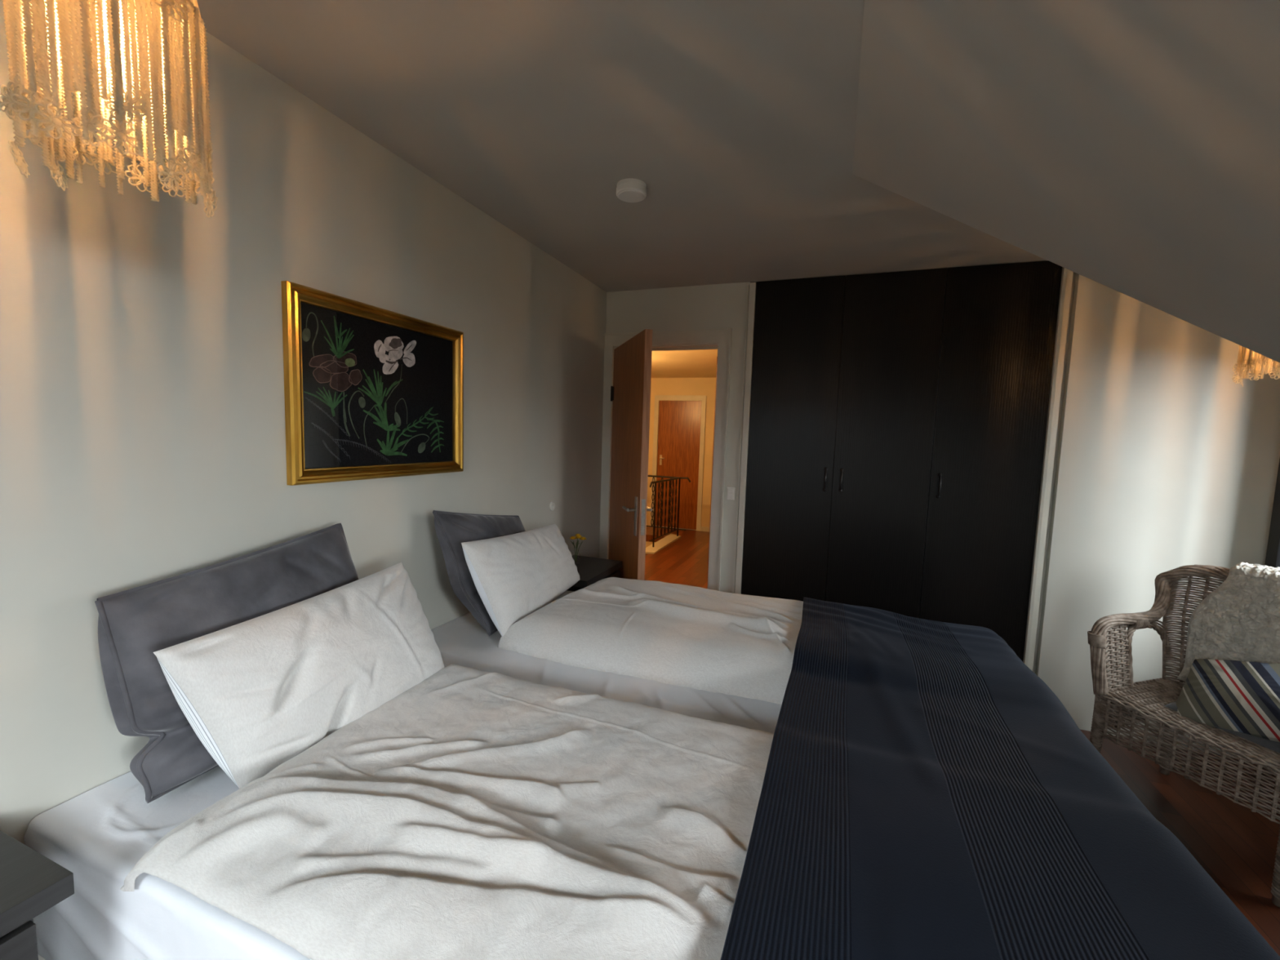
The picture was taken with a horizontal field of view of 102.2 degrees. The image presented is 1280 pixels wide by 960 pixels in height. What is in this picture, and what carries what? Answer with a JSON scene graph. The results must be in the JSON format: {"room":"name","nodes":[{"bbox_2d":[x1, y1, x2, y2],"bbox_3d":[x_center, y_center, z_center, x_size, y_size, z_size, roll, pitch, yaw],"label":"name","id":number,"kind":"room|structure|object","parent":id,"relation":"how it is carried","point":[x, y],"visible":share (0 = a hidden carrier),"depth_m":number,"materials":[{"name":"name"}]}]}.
{"room":"bedroom","nodes":[
{"label":"bedroom","id":0,"kind":"room"},
{"bbox_2d":[0,0,606,959],"bbox_3d":[-1.174,0.110,1.299,0.120,2.400,5.120,4,5,20],"label":"wall","id":1,"kind":"structure","parent":0,"point":[143,427],"depth_m":1.30,"materials":[{"name":"beige paint"}]},
{"bbox_2d":[280,280,463,485],"bbox_3d":[-0.875,-0.297,1.815,0.028,0.576,0.736,4,5,20],"label":"framed picture","id":2,"kind":"object","parent":1,"relation":"attached to","point":[371,392],"visible":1,"depth_m":1.72,"materials":[{"name":"gold metal"}]},
{"bbox_2d":[389,337,402,349],"bbox_3d":[-0.864,-0.483,1.828,0.001,0.042,0.059,4,5,20],"label":"flower","id":3,"kind":"object","parent":2,"relation":"on","point":[394,343],"depth_m":1.83,"materials":[{"name":"paint"}]},
{"bbox_2d":[549,502,555,511],"bbox_3d":[-0.495,0.150,2.936,0.016,0.052,0.052,4,5,20],"label":"light switch","id":4,"kind":"object","parent":1,"relation":"attached to","point":[552,506],"depth_m":2.93,"materials":[{"name":"white plastic"}]},
{"bbox_2d":[196,0,1047,292],"bbox_3d":[0.539,-1.027,0.567,3.700,0.100,5.120,4,5,20],"label":"ceiling","id":5,"kind":"structure","parent":0,"point":[736,119],"depth_m":1.55,"materials":[{"name":"beige paint"}]},
{"bbox_2d":[0,0,217,217],"bbox_3d":[-0.705,-0.706,0.681,0.211,0.634,0.204,4,5,20],"label":"pendant lamp","id":6,"kind":"object","parent":5,"relation":"hanging from","point":[43,36],"visible":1,"depth_m":0.66,"materials":[{"name":"beige fabric"}]},
{"bbox_2d":[2,82,17,119],"bbox_3d":[-0.763,-0.460,0.628,0.041,0.041,0.004,32,17,16],"label":"flower","id":7,"kind":"object","parent":6,"relation":"on","point":[5,89],"depth_m":0.63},
{"bbox_2d":[0,80,30,117],"bbox_3d":[-0.749,-0.455,0.618,0.041,0.042,0.004,26,4,-1],"label":"flower","id":8,"kind":"object","parent":6,"relation":"on","point":[6,101],"depth_m":0.62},
{"bbox_2d":[8,140,30,177],"bbox_3d":[-0.791,-0.409,0.658,0.004,0.041,0.041,-15,0,-31],"label":"flower","id":9,"kind":"object","parent":6,"relation":"on","point":[13,146],"depth_m":0.65,"materials":[{"name":"beige fabric"}]},
{"bbox_2d":[9,88,57,125],"bbox_3d":[-0.720,-0.443,0.614,0.041,0.042,0.004,1,-2,-29],"label":"flower","id":10,"kind":"object","parent":6,"relation":"on","point":[31,104],"depth_m":0.61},
{"bbox_2d":[25,115,42,144],"bbox_3d":[-0.803,-0.467,0.684,0.004,0.041,0.041,9,16,-3],"label":"flower","id":11,"kind":"object","parent":6,"relation":"on","point":[29,134],"depth_m":0.68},
{"bbox_2d":[30,102,81,141],"bbox_3d":[-0.696,-0.428,0.617,0.041,0.041,0.004,-27,21,-37],"label":"flower","id":12,"kind":"object","parent":6,"relation":"on","point":[47,114],"depth_m":0.62,"materials":[{"name":"beige fabric"}]},
{"bbox_2d":[48,160,68,191],"bbox_3d":[-0.806,-0.425,0.715,0.004,0.041,0.041,-9,-3,-23],"label":"flower","id":13,"kind":"object","parent":6,"relation":"on","point":[58,175],"depth_m":0.72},
{"bbox_2d":[65,133,97,165],"bbox_3d":[-0.800,-0.471,0.736,0.004,0.041,0.041,1,18,20],"label":"flower","id":14,"kind":"object","parent":6,"relation":"on","point":[76,147],"depth_m":0.74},
{"bbox_2d":[73,108,108,146],"bbox_3d":[-0.666,-0.427,0.627,0.041,0.041,0.004,3,12,-1],"label":"flower","id":15,"kind":"object","parent":6,"relation":"on","point":[92,128],"depth_m":0.63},
{"bbox_2d":[87,142,117,174],"bbox_3d":[-0.788,-0.473,0.759,0.004,0.041,0.041,16,-6,9],"label":"flower","id":16,"kind":"object","parent":6,"relation":"on","point":[105,153],"depth_m":0.75,"materials":[{"name":"beige fabric"}]},
{"bbox_2d":[98,115,143,155],"bbox_3d":[-0.645,-0.428,0.643,0.004,0.042,0.041,13,43,26],"label":"flower","id":17,"kind":"object","parent":6,"relation":"on","point":[121,135],"depth_m":0.64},
{"bbox_2d":[104,90,147,123],"bbox_3d":[-0.638,-0.465,0.643,0.041,0.041,0.004,-33,10,-19],"label":"flower","id":18,"kind":"object","parent":6,"relation":"on","point":[121,107],"depth_m":0.64,"materials":[{"name":"beige fabric"}]},
{"bbox_2d":[124,164,160,193],"bbox_3d":[-0.758,-0.460,0.788,0.004,0.041,0.041,-6,-3,38],"label":"flower","id":19,"kind":"object","parent":6,"relation":"on","point":[141,178],"depth_m":0.78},
{"bbox_2d":[156,149,167,176],"bbox_3d":[-0.733,-0.491,0.798,0.041,0.042,0.004,10,10,10],"label":"flower","id":20,"kind":"object","parent":6,"relation":"on","point":[165,149],"depth_m":0.80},
{"bbox_2d":[152,0,190,22],"bbox_3d":[-0.610,-0.623,0.672,0.004,0.041,0.041,6,18,27],"label":"flower","id":21,"kind":"object","parent":6,"relation":"on","point":[170,8],"depth_m":0.67,"materials":[{"name":"beige fabric"}]},
{"bbox_2d":[156,156,186,191],"bbox_3d":[-0.623,-0.406,0.687,0.004,0.041,0.041,10,-19,-1],"label":"flower","id":22,"kind":"object","parent":6,"relation":"on","point":[171,175],"depth_m":0.69,"materials":[{"name":"beige fabric"}]},
{"bbox_2d":[160,174,185,196],"bbox_3d":[-0.721,-0.460,0.800,0.041,0.041,0.004,6,3,-10],"label":"flower","id":23,"kind":"object","parent":6,"relation":"on","point":[175,186],"depth_m":0.80,"materials":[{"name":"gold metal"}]},
{"bbox_2d":[175,147,204,182],"bbox_3d":[-0.618,-0.433,0.711,0.004,0.042,0.041,1,-12,6],"label":"flower","id":24,"kind":"object","parent":6,"relation":"on","point":[189,163],"depth_m":0.71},
{"bbox_2d":[198,175,208,208],"bbox_3d":[-0.623,-0.411,0.738,0.004,0.041,0.041,-13,37,-34],"label":"flower","id":25,"kind":"object","parent":6,"relation":"on","point":[204,189],"depth_m":0.74,"materials":[{"name":"beige fabric"}]},
{"bbox_2d":[193,172,214,193],"bbox_3d":[-0.668,-0.457,0.790,0.041,0.041,0.004,26,2,14],"label":"flower","id":26,"kind":"object","parent":6,"relation":"on","point":[196,188],"depth_m":0.79,"materials":[{"name":"gold metal"}]},
{"bbox_2d":[207,141,213,171],"bbox_3d":[-0.629,-0.473,0.755,0.041,0.041,0.004,-21,-14,41],"label":"flower","id":27,"kind":"object","parent":6,"relation":"on","point":[210,151],"depth_m":0.75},
{"bbox_2d":[203,188,217,217],"bbox_3d":[-0.644,-0.415,0.774,0.041,0.042,0.004,21,11,28],"label":"flower","id":28,"kind":"object","parent":6,"relation":"on","point":[211,198],"depth_m":0.77,"materials":[{"name":"gold metal"}]},
{"bbox_2d":[616,177,646,202],"bbox_3d":[-0.033,-1.097,1.962,0.116,0.042,0.116,4,5,20],"label":"smoke detector","id":29,"kind":"object","parent":5,"relation":"attached to","point":[629,189],"visible":1,"depth_m":1.93,"materials":[{"name":"white plastic"}]},
{"bbox_2d":[1231,345,1279,386],"bbox_3d":[2.209,-0.676,1.751,0.207,0.700,0.209,4,5,20],"label":"pendant lamp","id":30,"kind":"object","parent":5,"relation":"hanging from","point":[1245,357],"visible":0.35,"depth_m":1.80,"materials":[{"name":"beige fabric"}]},
{"bbox_2d":[1231,372,1239,383],"bbox_3d":[2.155,-0.368,1.864,0.041,0.041,0.004,2,2,-9],"label":"flower","id":31,"kind":"object","parent":30,"relation":"on","point":[1237,378],"depth_m":1.86,"materials":[{"name":"beige fabric"}]},
{"bbox_2d":[1232,362,1244,373],"bbox_3d":[2.123,-0.396,1.832,0.004,0.041,0.041,-7,7,7],"label":"flower","id":32,"kind":"object","parent":30,"relation":"on","point":[1237,368],"depth_m":1.84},
{"bbox_2d":[1240,373,1242,384],"bbox_3d":[2.110,-0.354,1.813,0.041,0.041,0.004,2,-4,-43],"label":"flower","id":33,"kind":"object","parent":30,"relation":"on","point":[1241,380],"depth_m":1.81,"materials":[{"name":"gold metal"}]},
{"bbox_2d":[1241,360,1256,373],"bbox_3d":[2.106,-0.392,1.787,0.004,0.041,0.041,6,25,-1],"label":"flower","id":34,"kind":"object","parent":30,"relation":"on","point":[1251,361],"depth_m":1.78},
{"bbox_2d":[1248,370,1263,380],"bbox_3d":[2.226,-0.381,1.870,0.041,0.041,0.004,-31,-19,38],"label":"flower","id":35,"kind":"object","parent":30,"relation":"on","point":[1255,372],"depth_m":1.86,"materials":[{"name":"beige fabric"}]},
{"bbox_2d":[1268,367,1279,379],"bbox_3d":[2.127,-0.356,1.721,0.004,0.041,0.041,5,-20,-24],"label":"flower","id":36,"kind":"object","parent":30,"relation":"on","point":[1277,369],"depth_m":1.72,"materials":[{"name":"beige fabric"}]},
{"bbox_2d":[645,541,655,547],"bbox_3d":[-0.425,1.893,7.270,1.440,1.950,1.200,4,5,20],"label":"wall","id":37,"kind":"structure","parent":0,"point":[647,543],"depth_m":7.58,"materials":[{"name":"yellow paint"}]},
{"bbox_2d":[645,533,680,554],"bbox_3d":[0.310,0.852,6.968,0.180,0.022,1.320,4,5,20],"label":"trim","id":38,"kind":"structure","parent":37,"relation":"attached to","point":[665,541],"depth_m":6.86,"materials":[{"name":"beige paint"}]},
{"bbox_2d":[646,475,690,546],"bbox_3d":[-0.102,0.383,7.132,1.381,0.857,1.103,4,5,20],"label":"stair railing","id":39,"kind":"object","parent":38,"relation":"on","point":[673,478],"visible":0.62,"depth_m":7.15,"materials":[{"name":"metal"}]},
{"bbox_2d":[646,377,715,530],"bbox_3d":[0.773,-0.350,8.078,3.150,2.450,0.150,4,5,20],"label":"wall","id":40,"kind":"structure","parent":0,"point":[659,386],"depth_m":7.95,"materials":[{"name":"yellow paint"}]},
{"bbox_2d":[655,400,701,529],"bbox_3d":[0.591,-0.235,8.076,0.685,1.990,0.099,4,5,20],"label":"door","id":41,"kind":"structure","parent":40,"relation":"in","point":[679,421],"depth_m":8.07,"materials":[{"name":"brown wood"}]},
{"bbox_2d":[650,395,706,530],"bbox_3d":[0.589,-0.271,8.063,0.825,2.083,0.020,4,5,20],"label":"trim","id":42,"kind":"structure","parent":40,"relation":"attached to","point":[657,397],"depth_m":7.98,"materials":[{"name":"beige paint"}]},
{"bbox_2d":[700,526,709,532],"bbox_3d":[1.564,0.796,7.779,1.325,0.070,0.015,4,5,20],"label":"baseboard","id":43,"kind":"structure","parent":40,"relation":"attached to","point":[702,528],"depth_m":7.98,"materials":[{"name":"beige paint"}]},
{"bbox_2d":[651,349,717,377],"bbox_3d":[0.030,-1.461,5.890,3.350,0.100,4.500,4,5,20],"label":"ceiling","id":44,"kind":"structure","parent":0,"point":[702,363],"depth_m":6.42,"materials":[{"name":"yellow paint"}]},
{"bbox_2d":[605,272,1279,759],"bbox_3d":[1.380,0.040,3.010,3.460,2.400,0.120,4,5,20],"label":"wall","id":45,"kind":"structure","parent":0,"point":[1165,462],"depth_m":2.55,"materials":[{"name":"beige paint"}]},
{"bbox_2d":[608,328,652,580],"bbox_3d":[-0.076,0.165,3.193,0.154,2.012,0.754,1,5,-14],"label":"door","id":46,"kind":"structure","parent":45,"relation":"in","point":[630,391],"depth_m":3.02,"materials":[{"name":"brown wood"}]},
{"bbox_2d":[599,328,732,591],"bbox_3d":[0.153,0.098,3.470,0.856,2.127,0.152,4,5,20],"label":"trim","id":47,"kind":"structure","parent":45,"relation":"attached to","point":[719,339],"depth_m":3.29,"materials":[{"name":"beige paint"}]},
{"bbox_2d":[726,487,735,500],"bbox_3d":[0.570,0.086,3.247,0.052,0.080,0.014,4,5,20],"label":"light switch","id":48,"kind":"object","parent":45,"relation":"attached to","point":[730,491],"visible":1,"depth_m":3.24,"materials":[{"name":"white plastic"}]},
{"bbox_2d":[733,282,756,594],"bbox_3d":[0.664,-0.002,3.270,0.036,2.392,0.132,4,5,20],"label":"trim","id":49,"kind":"structure","parent":45,"relation":"attached to","point":[752,300],"depth_m":3.19,"materials":[{"name":"beige paint"}]},
{"bbox_2d":[1022,266,1075,673],"bbox_3d":[2.131,0.088,2.724,0.070,2.400,0.132,4,5,20],"label":"trim","id":50,"kind":"structure","parent":45,"relation":"attached to","point":[1068,277],"depth_m":2.67,"materials":[{"name":"beige paint"}]},
{"bbox_2d":[644,526,1279,955],"bbox_3d":[0.264,1.243,3.206,5.780,0.100,9.530,4,5,20],"label":"floor","id":51,"kind":"structure","parent":0,"point":[1235,845],"depth_m":2.10,"materials":[{"name":"brown wood"}]},
{"bbox_2d":[0,830,74,959],"bbox_3d":[-1.185,1.014,0.722,0.362,0.700,0.485,4,5,20],"label":"bedside table","id":52,"kind":"object","parent":51,"relation":"on","point":[31,883],"visible":1,"depth_m":0.84,"materials":[{"name":"black laminate"}]},
{"bbox_2d":[567,555,622,591],"bbox_3d":[-0.340,0.844,2.964,0.362,0.700,0.480,4,5,20],"label":"bedside table","id":53,"kind":"object","parent":51,"relation":"on","point":[590,571],"visible":0.08,"depth_m":2.93,"materials":[{"name":"black laminate"}]},
{"bbox_2d":[569,533,586,564],"bbox_3d":[-0.366,0.401,2.990,0.100,0.174,0.086,4,5,20],"label":"flower vase","id":54,"kind":"object","parent":53,"relation":"on","point":[578,535],"visible":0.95,"depth_m":2.99,"materials":[{"name":"clear glass"}]},
{"bbox_2d":[707,356,717,564],"bbox_3d":[1.296,-0.204,6.059,0.730,2.345,0.812,4,5,20],"label":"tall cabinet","id":55,"kind":"object","parent":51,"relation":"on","point":[717,357],"visible":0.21,"depth_m":5.81,"materials":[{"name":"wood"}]},
{"bbox_2d":[741,260,1062,661],"bbox_3d":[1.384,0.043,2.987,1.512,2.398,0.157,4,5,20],"label":"wardrobe","id":56,"kind":"object","parent":51,"relation":"on","point":[898,420],"visible":0.9,"depth_m":2.89,"materials":[{"name":"black wood"}]},
{"bbox_2d":[1087,564,1279,907],"bbox_3d":[2.246,0.870,1.973,0.550,0.983,0.734,0,5,-17],"label":"wicker armchair","id":57,"kind":"object","parent":51,"relation":"on","point":[1142,700],"visible":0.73,"depth_m":2.13,"materials":[{"name":"wicker"}]},
{"bbox_2d":[1163,701,1279,752],"bbox_3d":[2.277,0.900,1.920,0.300,0.032,0.370,0,5,-17],"label":"seat pad","id":58,"kind":"object","parent":57,"relation":"on","point":[1273,745],"visible":0.12,"depth_m":1.82,"materials":[{"name":"fabric"}]},
{"bbox_2d":[1173,658,1279,742],"bbox_3d":[2.259,0.803,1.894,0.271,0.332,0.471,0,5,-18],"label":"cushion","id":59,"kind":"object","parent":58,"relation":"on","point":[1240,696],"visible":0.93,"depth_m":1.89,"materials":[{"name":"fabric"}]},
{"bbox_2d":[1177,562,1279,681],"bbox_3d":[2.486,0.617,2.005,0.180,0.546,0.505,0,5,-16],"label":"sheepskin","id":60,"kind":"object","parent":57,"relation":"on","point":[1239,620],"visible":0.73,"depth_m":2.08,"materials":[{"name":"grey fur"}]},
{"bbox_3d":[0.029,1.011,1.578,2.003,0.633,1.830,4,5,20],"label":"bed","id":61,"kind":"object","parent":51,"relation":"on","visible":0},
{"bbox_2d":[23,590,781,959],"bbox_3d":[0.033,0.831,1.562,2.037,0.341,1.883,4,5,20],"label":"sheet","id":62,"kind":"object","parent":61,"relation":"on","point":[99,835],"visible":0.11,"depth_m":1.02,"materials":[{"name":"white fabric"}]},
{"bbox_2d":[94,523,358,803],"bbox_3d":[-0.946,0.401,1.347,0.199,0.500,0.648,4,6,25],"label":"cushion","id":63,"kind":"object","parent":62,"relation":"on","point":[134,624],"visible":0.46,"depth_m":1.13,"materials":[{"name":"grey fabric"}]},
{"bbox_2d":[153,562,444,788],"bbox_3d":[-0.793,0.470,1.320,0.224,0.367,0.661,4,5,20],"label":"pillow","id":64,"kind":"object","parent":62,"relation":"on","point":[257,693],"visible":0.94,"depth_m":1.20,"materials":[{"name":"beige fabric"}]},
{"bbox_2d":[120,663,773,959],"bbox_3d":[-0.191,0.653,1.105,1.279,0.153,0.885,4,5,20],"label":"duvet","id":65,"kind":"object","parent":62,"relation":"on","point":[470,814],"visible":0.84,"depth_m":0.91,"materials":[{"name":"beige fabric"}]},
{"bbox_2d":[432,510,525,635],"bbox_3d":[-0.587,0.340,2.232,0.215,0.488,0.646,4,5,20],"label":"cushion","id":66,"kind":"object","parent":62,"relation":"on","point":[452,529],"visible":0.38,"depth_m":1.99,"materials":[{"name":"grey fabric"}]},
{"bbox_2d":[497,577,803,704],"bbox_3d":[0.179,0.629,2.092,1.277,0.328,0.898,4,5,20],"label":"duvet","id":67,"kind":"object","parent":62,"relation":"on","point":[677,634],"visible":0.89,"depth_m":1.85,"materials":[{"name":"beige fabric"}]},
{"bbox_2d":[461,524,579,636],"bbox_3d":[-0.461,0.386,2.244,0.164,0.386,0.862,3,5,18],"label":"pillow","id":68,"kind":"object","parent":67,"relation":"on","point":[516,575],"visible":0.98,"depth_m":2.04,"materials":[{"name":"beige fabric"}]},
{"bbox_2d":[720,597,1279,959],"bbox_3d":[0.742,0.954,1.316,0.822,0.759,2.052,4,5,20],"label":"bedspread","id":69,"kind":"object","parent":62,"relation":"on","point":[926,794],"visible":1,"depth_m":0.94,"materials":[{"name":"blue fabric"}]},
{"bbox_2d":[852,0,1279,362],"bbox_3d":[1.267,-0.375,0.499,1.973,1.140,2.213,4,5,20],"label":"ceiling","id":70,"kind":"structure","parent":0,"point":[1131,148],"depth_m":1.13,"materials":[{"name":"beige paint"}]},
{"bbox_3d":[2.193,0.321,0.100,0.120,2.400,5.020,4,5,20],"label":"wall","id":71,"kind":"structure","parent":0,"visible":0},
{"bbox_2d":[1264,458,1279,568],"bbox_3d":[2.757,0.128,1.807,0.155,1.320,1.092,4,5,20],"label":"window","id":72,"kind":"structure","parent":71,"relation":"in","point":[1273,553],"depth_m":2.33,"materials":[{"name":"black paint"}]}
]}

